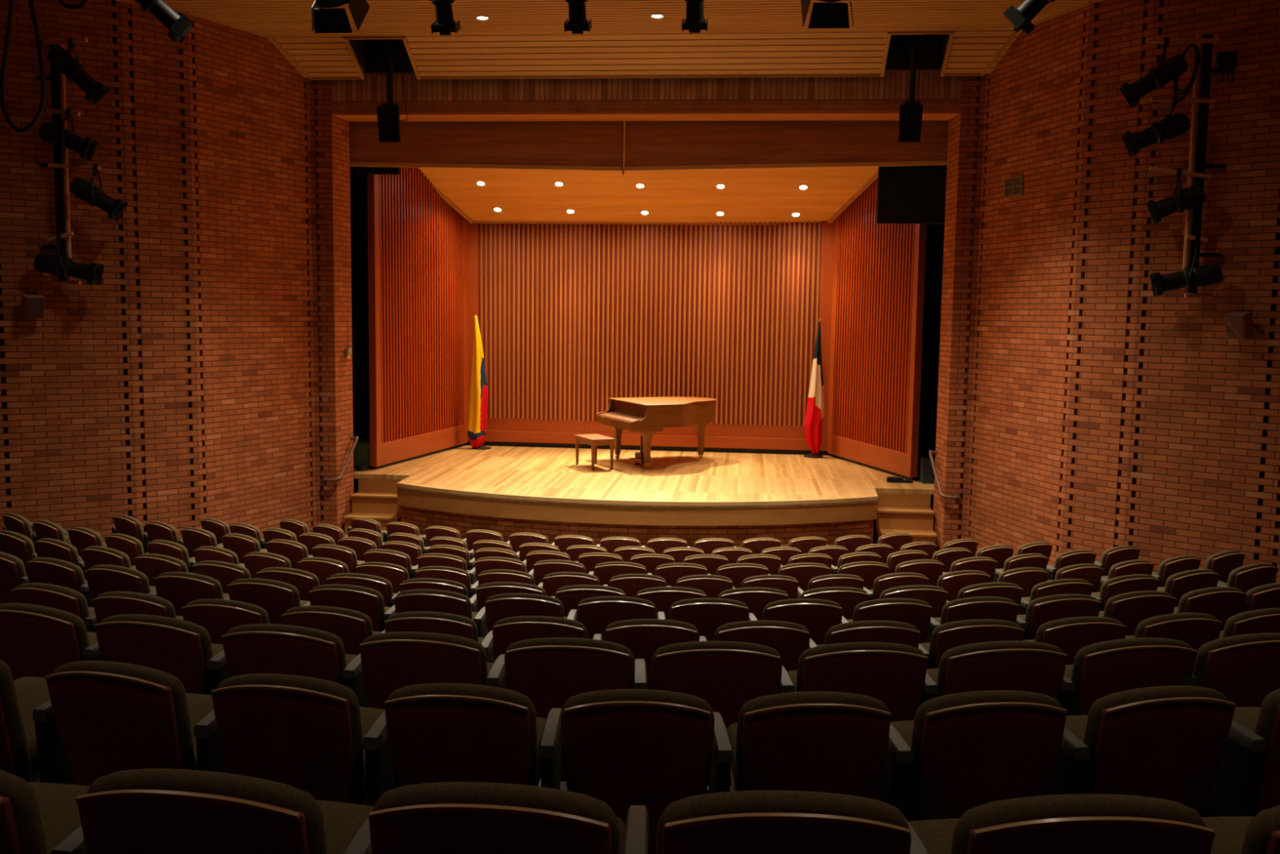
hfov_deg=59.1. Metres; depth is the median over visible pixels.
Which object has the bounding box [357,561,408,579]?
cushion
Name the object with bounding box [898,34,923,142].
loudspeaker
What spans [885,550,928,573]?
seat
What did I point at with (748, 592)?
cushion
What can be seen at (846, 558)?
cushion
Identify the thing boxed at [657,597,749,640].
seat
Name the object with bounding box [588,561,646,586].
seat
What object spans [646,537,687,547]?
cushion
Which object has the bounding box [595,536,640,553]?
seat
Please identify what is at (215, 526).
cushion
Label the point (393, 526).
cushion
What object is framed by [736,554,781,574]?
seat
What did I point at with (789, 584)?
seat
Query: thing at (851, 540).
seat back
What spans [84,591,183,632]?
seat
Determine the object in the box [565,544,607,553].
cushion
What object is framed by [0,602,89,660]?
cushion
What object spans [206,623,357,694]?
seat
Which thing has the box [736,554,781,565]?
cushion
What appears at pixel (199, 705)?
seat cushion
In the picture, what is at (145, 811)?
seat
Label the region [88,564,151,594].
cushion
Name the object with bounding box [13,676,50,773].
seat cushion
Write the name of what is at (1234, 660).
cushion
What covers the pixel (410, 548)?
cushion
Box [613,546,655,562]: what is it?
seat
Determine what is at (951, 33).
trim
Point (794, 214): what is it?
recessed light
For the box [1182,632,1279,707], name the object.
seat
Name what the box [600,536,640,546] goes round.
cushion
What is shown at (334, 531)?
cushion
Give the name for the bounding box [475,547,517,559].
cushion
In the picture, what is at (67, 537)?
seat cushion
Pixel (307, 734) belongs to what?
seat
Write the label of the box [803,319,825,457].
flag
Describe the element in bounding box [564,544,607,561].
seat
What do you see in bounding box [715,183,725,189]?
recessed light
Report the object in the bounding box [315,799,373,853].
seat cushion
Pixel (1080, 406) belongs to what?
wall
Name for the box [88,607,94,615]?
seat cushion
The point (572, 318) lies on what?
wall
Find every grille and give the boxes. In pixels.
[377,107,398,141]
[899,106,921,140]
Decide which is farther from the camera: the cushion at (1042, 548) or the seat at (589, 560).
the cushion at (1042, 548)
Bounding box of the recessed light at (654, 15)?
[649,13,664,18]
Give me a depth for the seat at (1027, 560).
10.43 m
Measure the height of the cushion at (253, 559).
0.520 m
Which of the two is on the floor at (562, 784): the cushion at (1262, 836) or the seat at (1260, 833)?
the seat at (1260, 833)
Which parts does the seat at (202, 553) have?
armrest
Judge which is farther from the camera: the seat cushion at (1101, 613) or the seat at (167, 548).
the seat at (167, 548)
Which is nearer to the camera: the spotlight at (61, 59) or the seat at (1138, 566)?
the seat at (1138, 566)
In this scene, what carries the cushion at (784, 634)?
on the seat at (790, 640)
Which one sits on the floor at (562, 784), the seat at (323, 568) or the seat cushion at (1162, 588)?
the seat at (323, 568)
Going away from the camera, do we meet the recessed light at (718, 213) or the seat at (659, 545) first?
the seat at (659, 545)
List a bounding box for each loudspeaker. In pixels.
[376,39,407,142]
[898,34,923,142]
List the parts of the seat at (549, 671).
armrest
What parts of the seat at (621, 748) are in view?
armrest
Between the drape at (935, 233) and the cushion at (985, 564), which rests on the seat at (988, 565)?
the cushion at (985, 564)
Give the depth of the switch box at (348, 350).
16.29 m
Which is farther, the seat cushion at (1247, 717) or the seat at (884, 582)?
the seat at (884, 582)
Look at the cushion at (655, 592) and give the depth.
7.60 m
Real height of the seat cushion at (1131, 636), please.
0.194 m
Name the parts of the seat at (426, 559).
armrest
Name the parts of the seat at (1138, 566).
armrest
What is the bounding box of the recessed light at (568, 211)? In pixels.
[565,208,575,213]
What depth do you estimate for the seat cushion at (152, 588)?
7.48 m
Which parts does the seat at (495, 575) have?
armrest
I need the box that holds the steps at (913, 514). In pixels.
[875,493,937,545]
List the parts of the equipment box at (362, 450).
lid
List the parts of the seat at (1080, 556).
armrest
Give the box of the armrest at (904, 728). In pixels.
[890,720,914,804]
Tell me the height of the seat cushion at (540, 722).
0.194 m
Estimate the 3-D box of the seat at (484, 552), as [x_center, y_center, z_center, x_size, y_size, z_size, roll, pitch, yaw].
[-1.429,1.597,11.451,0.518,0.850,0.561,2,6,12]
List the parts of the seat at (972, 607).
armrest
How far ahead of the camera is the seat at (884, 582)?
8.86 m
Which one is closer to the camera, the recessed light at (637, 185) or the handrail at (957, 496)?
the handrail at (957, 496)
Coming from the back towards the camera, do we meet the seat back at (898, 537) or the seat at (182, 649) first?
the seat back at (898, 537)
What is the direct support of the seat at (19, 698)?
on the floor at (562, 784)
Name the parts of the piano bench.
leg, leg, seat, leg, leg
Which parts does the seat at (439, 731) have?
armrest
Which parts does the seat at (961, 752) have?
armrest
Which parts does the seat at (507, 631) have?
armrest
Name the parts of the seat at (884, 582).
armrest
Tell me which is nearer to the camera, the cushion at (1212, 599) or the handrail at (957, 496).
the cushion at (1212, 599)
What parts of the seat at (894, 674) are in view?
armrest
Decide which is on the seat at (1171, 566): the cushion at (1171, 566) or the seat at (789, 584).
the cushion at (1171, 566)
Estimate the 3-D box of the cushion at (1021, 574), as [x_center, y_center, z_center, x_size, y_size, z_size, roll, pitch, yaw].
[3.102,1.389,9.215,0.449,0.520,0.170,-1,6,-18]
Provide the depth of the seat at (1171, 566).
9.62 m
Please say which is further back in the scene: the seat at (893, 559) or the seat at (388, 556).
the seat at (893, 559)
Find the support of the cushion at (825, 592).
on the seat at (848, 597)
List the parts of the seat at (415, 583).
armrest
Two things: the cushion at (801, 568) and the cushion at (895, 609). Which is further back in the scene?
the cushion at (801, 568)
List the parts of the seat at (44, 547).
armrest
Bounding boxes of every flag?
[467,313,491,449]
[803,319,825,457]
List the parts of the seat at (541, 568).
armrest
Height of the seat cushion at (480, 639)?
0.194 m
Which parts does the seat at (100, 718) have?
armrest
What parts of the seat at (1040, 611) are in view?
armrest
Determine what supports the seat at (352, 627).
on the floor at (562, 784)
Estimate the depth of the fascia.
14.91 m
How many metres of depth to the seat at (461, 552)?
11.26 m
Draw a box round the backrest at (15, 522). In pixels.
[5,512,32,541]
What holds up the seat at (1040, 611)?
on the floor at (562, 784)
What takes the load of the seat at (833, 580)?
on the floor at (562, 784)
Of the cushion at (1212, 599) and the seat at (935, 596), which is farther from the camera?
the seat at (935, 596)
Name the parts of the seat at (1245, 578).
armrest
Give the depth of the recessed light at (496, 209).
19.61 m
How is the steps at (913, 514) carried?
on the floor at (562, 784)
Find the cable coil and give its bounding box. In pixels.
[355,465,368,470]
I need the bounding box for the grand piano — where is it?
[595,396,716,468]
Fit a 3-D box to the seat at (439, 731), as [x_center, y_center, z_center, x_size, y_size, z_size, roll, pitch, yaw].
[-0.507,1.085,3.285,0.479,0.850,0.561,1,6,5]
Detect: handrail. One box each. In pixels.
[321,435,358,482]
[928,449,960,500]
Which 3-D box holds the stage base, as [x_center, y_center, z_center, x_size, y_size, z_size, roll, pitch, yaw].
[-0.116,1.590,15.698,6.640,0.810,1.730,1,6,5]
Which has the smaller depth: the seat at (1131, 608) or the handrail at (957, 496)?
the seat at (1131, 608)
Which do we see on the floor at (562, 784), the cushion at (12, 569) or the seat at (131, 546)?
the seat at (131, 546)
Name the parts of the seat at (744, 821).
armrest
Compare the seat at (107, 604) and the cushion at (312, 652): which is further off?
the seat at (107, 604)
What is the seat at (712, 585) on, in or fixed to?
on the floor at (562, 784)
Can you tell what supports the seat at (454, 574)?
on the floor at (562, 784)
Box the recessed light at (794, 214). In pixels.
[791,212,800,217]
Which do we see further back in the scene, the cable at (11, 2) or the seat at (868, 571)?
the cable at (11, 2)
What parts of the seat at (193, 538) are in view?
armrest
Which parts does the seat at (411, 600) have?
armrest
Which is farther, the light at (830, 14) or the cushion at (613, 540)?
the cushion at (613, 540)
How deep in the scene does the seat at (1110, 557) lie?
10.83 m
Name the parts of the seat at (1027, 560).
armrest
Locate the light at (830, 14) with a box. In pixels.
[800,0,853,28]
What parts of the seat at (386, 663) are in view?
armrest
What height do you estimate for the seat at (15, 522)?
0.850 m
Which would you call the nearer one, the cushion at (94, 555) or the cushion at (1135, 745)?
the cushion at (1135, 745)
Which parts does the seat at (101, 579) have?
armrest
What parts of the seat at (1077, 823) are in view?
armrest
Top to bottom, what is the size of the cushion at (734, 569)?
0.520 m
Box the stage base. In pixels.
[400,505,873,547]
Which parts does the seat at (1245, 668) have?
armrest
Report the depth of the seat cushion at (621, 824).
2.26 m
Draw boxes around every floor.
[35,777,733,791]
[353,440,933,507]
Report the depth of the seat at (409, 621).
5.33 m
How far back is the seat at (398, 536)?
12.72 m
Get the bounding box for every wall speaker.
[21,292,44,319]
[1224,310,1253,338]
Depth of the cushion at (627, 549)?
12.18 m
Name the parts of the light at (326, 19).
barn door, barn door, barn door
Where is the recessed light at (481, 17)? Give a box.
[475,15,489,20]
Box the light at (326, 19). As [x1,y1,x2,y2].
[311,0,369,33]
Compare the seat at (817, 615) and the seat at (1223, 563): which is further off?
the seat at (1223, 563)
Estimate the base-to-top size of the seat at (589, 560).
0.850 m
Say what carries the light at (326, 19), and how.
hanging from the pipe
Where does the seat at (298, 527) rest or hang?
on the floor at (562, 784)
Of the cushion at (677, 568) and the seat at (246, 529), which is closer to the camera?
the cushion at (677, 568)
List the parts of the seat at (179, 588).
armrest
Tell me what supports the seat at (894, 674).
on the floor at (562, 784)
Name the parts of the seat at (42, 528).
armrest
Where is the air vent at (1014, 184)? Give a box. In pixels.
[1004,174,1023,198]
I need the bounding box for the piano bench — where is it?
[573,433,615,470]
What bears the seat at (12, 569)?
on the floor at (562, 784)
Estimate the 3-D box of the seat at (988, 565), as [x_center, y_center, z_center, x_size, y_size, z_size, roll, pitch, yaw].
[2.949,1.585,10.533,0.542,0.850,0.561,-1,6,-19]
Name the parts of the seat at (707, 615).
armrest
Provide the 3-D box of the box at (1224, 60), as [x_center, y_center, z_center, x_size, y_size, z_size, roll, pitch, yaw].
[5.975,-3.663,11.497,0.180,0.311,0.099,1,6,5]
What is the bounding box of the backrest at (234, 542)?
[223,533,261,551]
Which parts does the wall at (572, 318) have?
panel, rail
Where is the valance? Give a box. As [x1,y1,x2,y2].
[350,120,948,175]
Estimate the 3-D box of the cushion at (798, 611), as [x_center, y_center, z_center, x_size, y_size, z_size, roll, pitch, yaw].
[0.936,1.237,6.558,0.463,0.520,0.170,0,6,-4]
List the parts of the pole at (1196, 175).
arm, arm, arm, cable coil, arm, arm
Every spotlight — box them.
[31,233,104,285]
[38,108,98,160]
[47,38,110,104]
[70,164,128,221]
[133,0,192,42]
[429,0,460,35]
[564,0,591,34]
[681,0,707,32]
[1003,0,1055,35]
[1119,36,1188,108]
[1122,96,1191,157]
[1146,168,1207,224]
[1150,235,1225,296]
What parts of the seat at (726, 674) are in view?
armrest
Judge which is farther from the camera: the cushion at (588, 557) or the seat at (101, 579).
the cushion at (588, 557)
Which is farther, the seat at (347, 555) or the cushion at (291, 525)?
the cushion at (291, 525)
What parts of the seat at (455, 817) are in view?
armrest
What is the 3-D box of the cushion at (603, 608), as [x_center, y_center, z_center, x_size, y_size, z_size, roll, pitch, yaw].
[-0.136,1.223,6.553,0.463,0.520,0.170,1,6,2]
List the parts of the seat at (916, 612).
armrest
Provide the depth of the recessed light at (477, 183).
18.71 m
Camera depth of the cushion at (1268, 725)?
3.15 m
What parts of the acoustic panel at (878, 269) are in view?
rail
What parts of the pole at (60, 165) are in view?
arm, arm, arm, arm, arm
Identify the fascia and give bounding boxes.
[397,488,877,525]
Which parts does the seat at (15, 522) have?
armrest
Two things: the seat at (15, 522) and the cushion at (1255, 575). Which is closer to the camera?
the cushion at (1255, 575)
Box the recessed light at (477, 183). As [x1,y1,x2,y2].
[475,181,485,186]
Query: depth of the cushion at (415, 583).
7.74 m
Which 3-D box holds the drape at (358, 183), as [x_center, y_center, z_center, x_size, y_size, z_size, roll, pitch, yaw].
[-5.148,-2.317,18.431,2.100,5.650,0.107,1,6,5]
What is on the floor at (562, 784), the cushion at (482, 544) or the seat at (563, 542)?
the seat at (563, 542)
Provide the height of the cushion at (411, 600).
0.520 m
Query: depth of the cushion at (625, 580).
8.70 m
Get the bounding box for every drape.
[349,121,369,439]
[917,224,944,471]
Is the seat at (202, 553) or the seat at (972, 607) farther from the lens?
the seat at (202, 553)
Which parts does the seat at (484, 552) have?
armrest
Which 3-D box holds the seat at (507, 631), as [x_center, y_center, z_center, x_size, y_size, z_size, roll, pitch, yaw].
[-0.502,1.288,5.579,0.527,0.850,0.561,1,6,4]
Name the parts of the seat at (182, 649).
armrest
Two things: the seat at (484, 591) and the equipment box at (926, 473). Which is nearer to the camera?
the seat at (484, 591)
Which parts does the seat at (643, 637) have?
armrest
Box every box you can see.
[345,320,351,358]
[353,440,369,468]
[886,475,913,483]
[918,456,935,483]
[1215,51,1236,82]
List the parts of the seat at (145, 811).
armrest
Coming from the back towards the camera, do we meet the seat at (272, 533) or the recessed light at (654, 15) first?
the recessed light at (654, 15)
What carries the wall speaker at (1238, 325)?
attached to the wall at (1080, 406)
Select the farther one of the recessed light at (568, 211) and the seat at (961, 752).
the recessed light at (568, 211)
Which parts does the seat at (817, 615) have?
armrest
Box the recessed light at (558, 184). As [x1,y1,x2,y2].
[553,181,564,186]
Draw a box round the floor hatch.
[776,483,789,484]
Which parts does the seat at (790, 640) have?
armrest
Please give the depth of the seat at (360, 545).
11.58 m
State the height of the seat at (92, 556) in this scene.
0.850 m
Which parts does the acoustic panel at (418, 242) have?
rail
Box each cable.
[0,0,45,133]
[57,0,88,8]
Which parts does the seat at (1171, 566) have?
armrest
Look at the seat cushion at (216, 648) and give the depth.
4.76 m
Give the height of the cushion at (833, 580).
0.520 m
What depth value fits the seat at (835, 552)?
12.36 m
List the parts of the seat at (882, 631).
armrest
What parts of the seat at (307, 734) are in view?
armrest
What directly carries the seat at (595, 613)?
on the floor at (562, 784)
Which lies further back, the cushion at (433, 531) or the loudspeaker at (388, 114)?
the loudspeaker at (388, 114)
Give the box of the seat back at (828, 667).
[795,641,927,691]
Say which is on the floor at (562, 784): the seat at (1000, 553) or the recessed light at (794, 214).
the seat at (1000, 553)
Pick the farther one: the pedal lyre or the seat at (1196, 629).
the pedal lyre
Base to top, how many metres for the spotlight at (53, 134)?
0.561 m
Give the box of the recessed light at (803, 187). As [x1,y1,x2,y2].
[798,184,808,190]
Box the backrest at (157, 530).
[147,520,178,542]
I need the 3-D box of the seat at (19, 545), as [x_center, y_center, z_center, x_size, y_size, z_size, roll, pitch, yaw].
[-5.038,1.252,9.441,0.568,0.850,0.561,5,7,33]
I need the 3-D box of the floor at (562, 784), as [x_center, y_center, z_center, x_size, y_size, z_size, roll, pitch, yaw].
[-0.962,1.887,6.612,17.580,1.867,18.530,1,6,5]
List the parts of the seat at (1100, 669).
armrest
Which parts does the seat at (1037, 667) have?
armrest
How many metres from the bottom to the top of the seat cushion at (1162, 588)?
0.194 m
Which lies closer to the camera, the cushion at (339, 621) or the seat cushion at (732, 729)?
the seat cushion at (732, 729)
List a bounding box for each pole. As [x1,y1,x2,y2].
[36,37,101,284]
[1145,34,1231,297]
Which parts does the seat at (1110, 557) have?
armrest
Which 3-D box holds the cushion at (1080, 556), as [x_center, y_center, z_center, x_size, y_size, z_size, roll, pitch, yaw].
[4.113,1.415,10.740,0.467,0.520,0.170,-2,6,-25]
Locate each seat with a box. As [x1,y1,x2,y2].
[0,530,82,575]
[0,551,26,603]
[0,602,97,680]
[0,659,50,782]
[0,769,89,853]
[2,512,70,541]
[9,582,94,621]
[19,557,87,591]
[31,537,83,564]
[32,520,106,553]
[32,660,213,786]
[49,768,373,853]
[66,526,103,559]
[77,546,136,580]
[79,564,155,607]
[82,613,223,694]
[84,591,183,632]
[104,533,148,566]
[111,514,145,553]
[133,553,191,586]
[143,520,182,553]
[146,539,195,572]
[147,571,228,616]
[177,527,222,558]
[181,598,269,644]
[189,546,244,573]
[191,560,250,593]
[193,673,385,804]
[200,518,231,544]
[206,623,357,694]
[218,533,266,563]
[223,577,309,624]
[229,522,264,545]
[243,551,291,577]
[256,567,319,600]
[259,527,299,549]
[265,538,312,568]
[279,519,309,542]
[280,605,381,654]
[297,556,348,585]
[298,532,334,555]
[302,583,390,631]
[311,544,363,573]
[312,524,344,545]
[326,573,395,607]
[337,536,377,560]
[341,631,493,709]
[343,781,625,853]
[346,517,386,541]
[347,528,385,549]
[355,561,408,593]
[357,549,414,578]
[362,682,546,806]
[380,611,484,643]
[381,541,422,565]
[382,521,422,542]
[382,589,478,629]
[387,532,426,554]
[390,577,470,606]
[410,553,469,578]
[415,565,472,598]
[421,525,462,546]
[424,536,469,553]
[426,544,470,569]
[462,528,502,551]
[467,547,517,570]
[468,556,525,584]
[469,539,512,559]
[469,568,533,597]
[470,582,546,612]
[473,593,566,637]
[480,615,587,662]
[484,637,634,781]
[506,532,547,552]
[515,542,559,561]
[523,550,570,573]
[528,559,585,586]
[537,572,599,596]
[537,688,714,853]
[551,534,594,552]
[551,584,626,617]
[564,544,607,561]
[566,595,657,639]
[575,552,622,573]
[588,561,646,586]
[592,618,699,688]
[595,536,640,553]
[603,573,666,597]
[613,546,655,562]
[622,790,911,853]
[629,553,675,575]
[632,640,782,785]
[635,586,706,619]
[641,537,687,554]
[647,562,707,586]
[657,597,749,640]
[662,546,704,562]
[666,574,733,598]
[683,554,728,574]
[687,537,734,554]
[699,620,809,793]
[707,563,768,588]
[708,691,890,799]
[711,546,752,564]
[717,586,788,620]
[733,537,781,554]
[733,574,798,599]
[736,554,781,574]
[749,598,842,644]
[760,546,801,565]
[768,562,829,591]
[778,641,927,721]
[780,536,826,554]
[780,553,832,574]
[796,573,864,598]
[799,586,869,619]
[808,545,848,566]
[808,620,919,648]
[826,534,871,553]
[830,551,880,574]
[837,561,888,589]
[841,597,932,643]
[854,543,893,564]
[863,572,928,600]
[871,532,913,552]
[876,689,1067,822]
[879,585,947,617]
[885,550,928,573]
[894,559,943,586]
[900,541,937,559]
[905,793,1215,853]
[918,618,1024,669]
[919,640,1067,706]
[925,596,1018,642]
[932,547,972,572]
[937,569,990,601]
[942,538,977,556]
[942,556,997,582]
[946,582,1023,611]
[975,544,1013,568]
[992,553,1048,582]
[997,567,1048,597]
[1012,541,1053,564]
[1015,593,1101,639]
[1017,578,1093,614]
[1022,616,1127,664]
[1045,549,1096,580]
[1047,563,1103,592]
[1047,685,1236,817]
[1057,637,1197,715]
[1091,573,1159,611]
[1093,545,1140,576]
[1097,559,1154,591]
[1098,590,1177,635]
[1124,612,1222,650]
[1151,555,1201,586]
[1156,568,1220,606]
[1173,586,1247,631]
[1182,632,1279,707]
[1199,550,1245,582]
[1201,688,1279,817]
[1201,804,1279,853]
[1216,563,1278,593]
[1218,608,1279,638]
[1239,582,1279,613]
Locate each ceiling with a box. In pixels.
[129,0,1092,77]
[349,39,414,72]
[418,125,878,225]
[884,34,949,69]
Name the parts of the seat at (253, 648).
armrest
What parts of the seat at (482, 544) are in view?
armrest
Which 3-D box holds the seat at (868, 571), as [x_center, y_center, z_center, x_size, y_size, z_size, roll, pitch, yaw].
[1.909,1.596,10.291,0.542,0.850,0.561,0,6,-12]
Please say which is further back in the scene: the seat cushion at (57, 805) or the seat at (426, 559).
the seat at (426, 559)
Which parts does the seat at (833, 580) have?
armrest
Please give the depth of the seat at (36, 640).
4.48 m
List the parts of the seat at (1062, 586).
armrest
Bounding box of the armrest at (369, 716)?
[360,706,385,801]
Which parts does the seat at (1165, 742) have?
armrest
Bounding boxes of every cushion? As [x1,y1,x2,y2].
[0,530,35,559]
[0,551,26,582]
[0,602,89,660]
[0,659,32,782]
[0,769,48,853]
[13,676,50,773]
[27,782,89,853]
[35,520,66,542]
[53,660,195,769]
[64,533,70,541]
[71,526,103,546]
[84,546,131,568]
[87,631,97,644]
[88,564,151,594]
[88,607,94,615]
[97,591,176,618]
[107,533,144,555]
[137,553,188,572]
[149,586,155,591]
[157,571,223,599]
[176,615,183,619]
[185,598,269,623]
[185,693,213,769]
[195,560,250,577]
[196,546,239,564]
[203,518,231,533]
[211,643,223,656]
[222,593,228,598]
[226,623,346,684]
[230,577,300,607]
[245,551,291,568]
[260,567,319,586]
[266,527,297,542]
[268,538,308,558]
[281,519,309,532]
[284,605,373,636]
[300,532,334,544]
[300,556,348,573]
[300,600,309,606]
[315,524,344,537]
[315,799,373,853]
[340,536,377,549]
[345,653,357,666]
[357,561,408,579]
[362,631,487,684]
[383,541,422,555]
[384,606,390,612]
[386,682,537,785]
[387,521,419,536]
[395,589,471,618]
[401,577,468,597]
[418,553,466,571]
[426,525,460,538]
[431,536,467,549]
[466,528,502,541]
[471,612,478,620]
[474,539,512,551]
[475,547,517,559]
[475,556,525,577]
[478,636,484,643]
[479,568,533,584]
[487,662,493,674]
[504,637,634,688]
[510,532,547,543]
[534,716,546,786]
[542,572,599,588]
[554,534,594,545]
[555,584,626,598]
[560,688,714,793]
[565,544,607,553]
[576,595,657,622]
[577,552,622,562]
[593,561,646,575]
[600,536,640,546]
[603,618,699,640]
[608,573,666,586]
[613,546,655,553]
[616,817,625,853]
[629,553,675,563]
[635,586,706,597]
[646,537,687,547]
[651,640,782,693]
[654,562,707,575]
[662,546,704,554]
[668,597,749,620]
[675,574,733,588]
[683,554,728,562]
[693,537,734,547]
[711,546,751,554]
[714,620,809,648]
[715,563,768,575]
[717,586,787,598]
[727,722,737,791]
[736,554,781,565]
[741,537,781,547]
[760,546,800,554]
[762,598,842,623]
[777,562,828,574]
[787,536,826,546]
[787,670,797,691]
[788,553,831,571]
[799,586,867,598]
[807,573,862,590]
[808,545,846,553]
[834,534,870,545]
[837,551,879,568]
[837,561,886,573]
[853,597,930,621]
[854,543,891,552]
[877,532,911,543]
[879,585,945,599]
[894,559,941,573]
[900,541,934,551]
[908,817,959,853]
[919,642,929,652]
[925,668,938,684]
[932,547,969,559]
[933,617,941,623]
[937,569,987,586]
[940,596,1016,624]
[942,538,975,549]
[950,556,995,572]
[957,582,1020,599]
[975,544,1011,556]
[997,567,1045,582]
[1003,553,1045,571]
[1016,541,1049,555]
[1017,614,1026,620]
[1022,596,1030,601]
[1029,578,1089,602]
[1035,616,1123,642]
[1053,549,1093,570]
[1054,563,1100,579]
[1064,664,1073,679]
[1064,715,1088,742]
[1083,685,1228,793]
[1091,591,1100,596]
[1098,610,1104,617]
[1100,545,1137,571]
[1102,590,1172,617]
[1107,559,1151,579]
[1124,635,1134,638]
[1134,612,1217,637]
[1157,555,1197,582]
[1157,586,1164,591]
[1164,568,1216,593]
[1173,606,1177,613]
[1177,586,1243,613]
[1191,632,1279,686]
[1201,816,1254,853]
[1204,550,1241,569]
[1217,580,1226,585]
[1218,631,1223,638]
[1226,563,1274,586]
[1232,706,1260,732]
[1240,804,1279,853]
[1254,688,1279,775]
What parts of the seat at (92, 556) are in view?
armrest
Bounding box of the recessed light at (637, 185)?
[635,183,644,188]
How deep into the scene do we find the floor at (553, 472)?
16.96 m
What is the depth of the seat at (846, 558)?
11.19 m
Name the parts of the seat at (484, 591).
armrest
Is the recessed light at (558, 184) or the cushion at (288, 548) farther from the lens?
the recessed light at (558, 184)
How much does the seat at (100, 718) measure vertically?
0.850 m
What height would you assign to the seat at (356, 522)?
0.850 m
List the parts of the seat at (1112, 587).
armrest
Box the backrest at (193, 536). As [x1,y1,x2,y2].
[183,527,217,546]
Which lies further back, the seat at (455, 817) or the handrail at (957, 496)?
the handrail at (957, 496)
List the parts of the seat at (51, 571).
armrest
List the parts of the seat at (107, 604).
armrest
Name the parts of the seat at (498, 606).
armrest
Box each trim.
[113,0,1106,79]
[332,111,959,121]
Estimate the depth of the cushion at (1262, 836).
1.86 m
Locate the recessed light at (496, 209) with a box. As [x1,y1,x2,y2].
[493,207,502,212]
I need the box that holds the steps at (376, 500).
[343,478,401,537]
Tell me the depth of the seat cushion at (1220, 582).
9.03 m
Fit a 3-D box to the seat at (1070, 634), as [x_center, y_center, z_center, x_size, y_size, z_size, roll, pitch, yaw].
[2.058,1.312,5.687,0.527,0.850,0.561,0,6,-11]
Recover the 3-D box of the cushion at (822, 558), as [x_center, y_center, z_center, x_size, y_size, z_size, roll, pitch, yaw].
[1.678,1.498,11.206,0.446,0.520,0.170,0,6,-11]
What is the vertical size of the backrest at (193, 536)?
0.520 m
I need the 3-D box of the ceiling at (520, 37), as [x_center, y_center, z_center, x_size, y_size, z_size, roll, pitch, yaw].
[-0.898,-4.007,5.842,18.000,0.480,18.595,1,6,5]
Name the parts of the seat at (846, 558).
armrest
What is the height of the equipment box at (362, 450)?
0.391 m
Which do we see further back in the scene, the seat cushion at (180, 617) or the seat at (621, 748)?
the seat cushion at (180, 617)
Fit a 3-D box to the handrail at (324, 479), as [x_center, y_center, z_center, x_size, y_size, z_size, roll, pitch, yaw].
[-4.291,0.463,16.293,0.252,0.624,0.663,4,7,28]
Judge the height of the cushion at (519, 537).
0.520 m
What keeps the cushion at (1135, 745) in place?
on the seat at (1165, 742)
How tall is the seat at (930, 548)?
0.850 m
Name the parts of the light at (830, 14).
barn door, barn door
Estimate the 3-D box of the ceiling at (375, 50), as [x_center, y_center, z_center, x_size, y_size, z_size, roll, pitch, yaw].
[-3.410,-5.323,14.975,0.900,1.020,0.920,1,6,5]
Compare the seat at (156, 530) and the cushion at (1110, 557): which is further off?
the seat at (156, 530)
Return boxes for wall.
[0,0,354,543]
[331,36,961,112]
[467,220,834,455]
[933,0,1279,582]
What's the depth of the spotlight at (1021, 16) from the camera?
9.03 m
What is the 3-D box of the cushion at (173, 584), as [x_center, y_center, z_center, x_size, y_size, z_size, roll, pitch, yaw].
[-2.772,1.143,6.990,0.463,0.520,0.170,3,6,17]
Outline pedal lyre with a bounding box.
[635,447,644,464]
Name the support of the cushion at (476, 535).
on the seat at (472, 535)
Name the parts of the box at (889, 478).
pedal plate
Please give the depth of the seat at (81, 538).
10.21 m
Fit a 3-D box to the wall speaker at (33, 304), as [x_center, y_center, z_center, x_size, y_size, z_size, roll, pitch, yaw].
[-6.848,-1.364,12.699,0.304,0.294,0.200,6,8,44]
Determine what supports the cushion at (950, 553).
on the seat at (947, 557)
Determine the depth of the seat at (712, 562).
11.00 m
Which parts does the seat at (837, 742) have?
armrest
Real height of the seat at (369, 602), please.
0.850 m
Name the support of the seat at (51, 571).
on the floor at (562, 784)
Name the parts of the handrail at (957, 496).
wall plate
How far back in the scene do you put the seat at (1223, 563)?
9.87 m
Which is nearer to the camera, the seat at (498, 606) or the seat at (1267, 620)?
the seat at (1267, 620)
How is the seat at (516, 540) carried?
on the floor at (562, 784)
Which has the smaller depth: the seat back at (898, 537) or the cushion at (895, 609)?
the cushion at (895, 609)
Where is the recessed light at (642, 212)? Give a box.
[640,210,649,215]
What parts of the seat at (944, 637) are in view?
armrest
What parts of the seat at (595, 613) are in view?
armrest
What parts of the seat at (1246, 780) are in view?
armrest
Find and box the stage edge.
[396,482,878,506]
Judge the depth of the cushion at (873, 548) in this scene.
12.47 m
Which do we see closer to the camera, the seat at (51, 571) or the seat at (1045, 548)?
the seat at (51, 571)
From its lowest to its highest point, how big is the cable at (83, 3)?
0.520 m
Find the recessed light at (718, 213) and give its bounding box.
[715,211,724,216]
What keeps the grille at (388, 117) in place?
attached to the loudspeaker at (388, 114)
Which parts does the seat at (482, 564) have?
armrest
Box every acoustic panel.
[367,167,467,469]
[827,177,926,479]
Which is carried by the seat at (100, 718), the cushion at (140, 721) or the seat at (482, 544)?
the cushion at (140, 721)
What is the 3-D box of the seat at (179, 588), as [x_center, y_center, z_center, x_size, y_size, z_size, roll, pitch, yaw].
[-2.758,1.290,7.180,0.538,0.850,0.561,3,6,17]

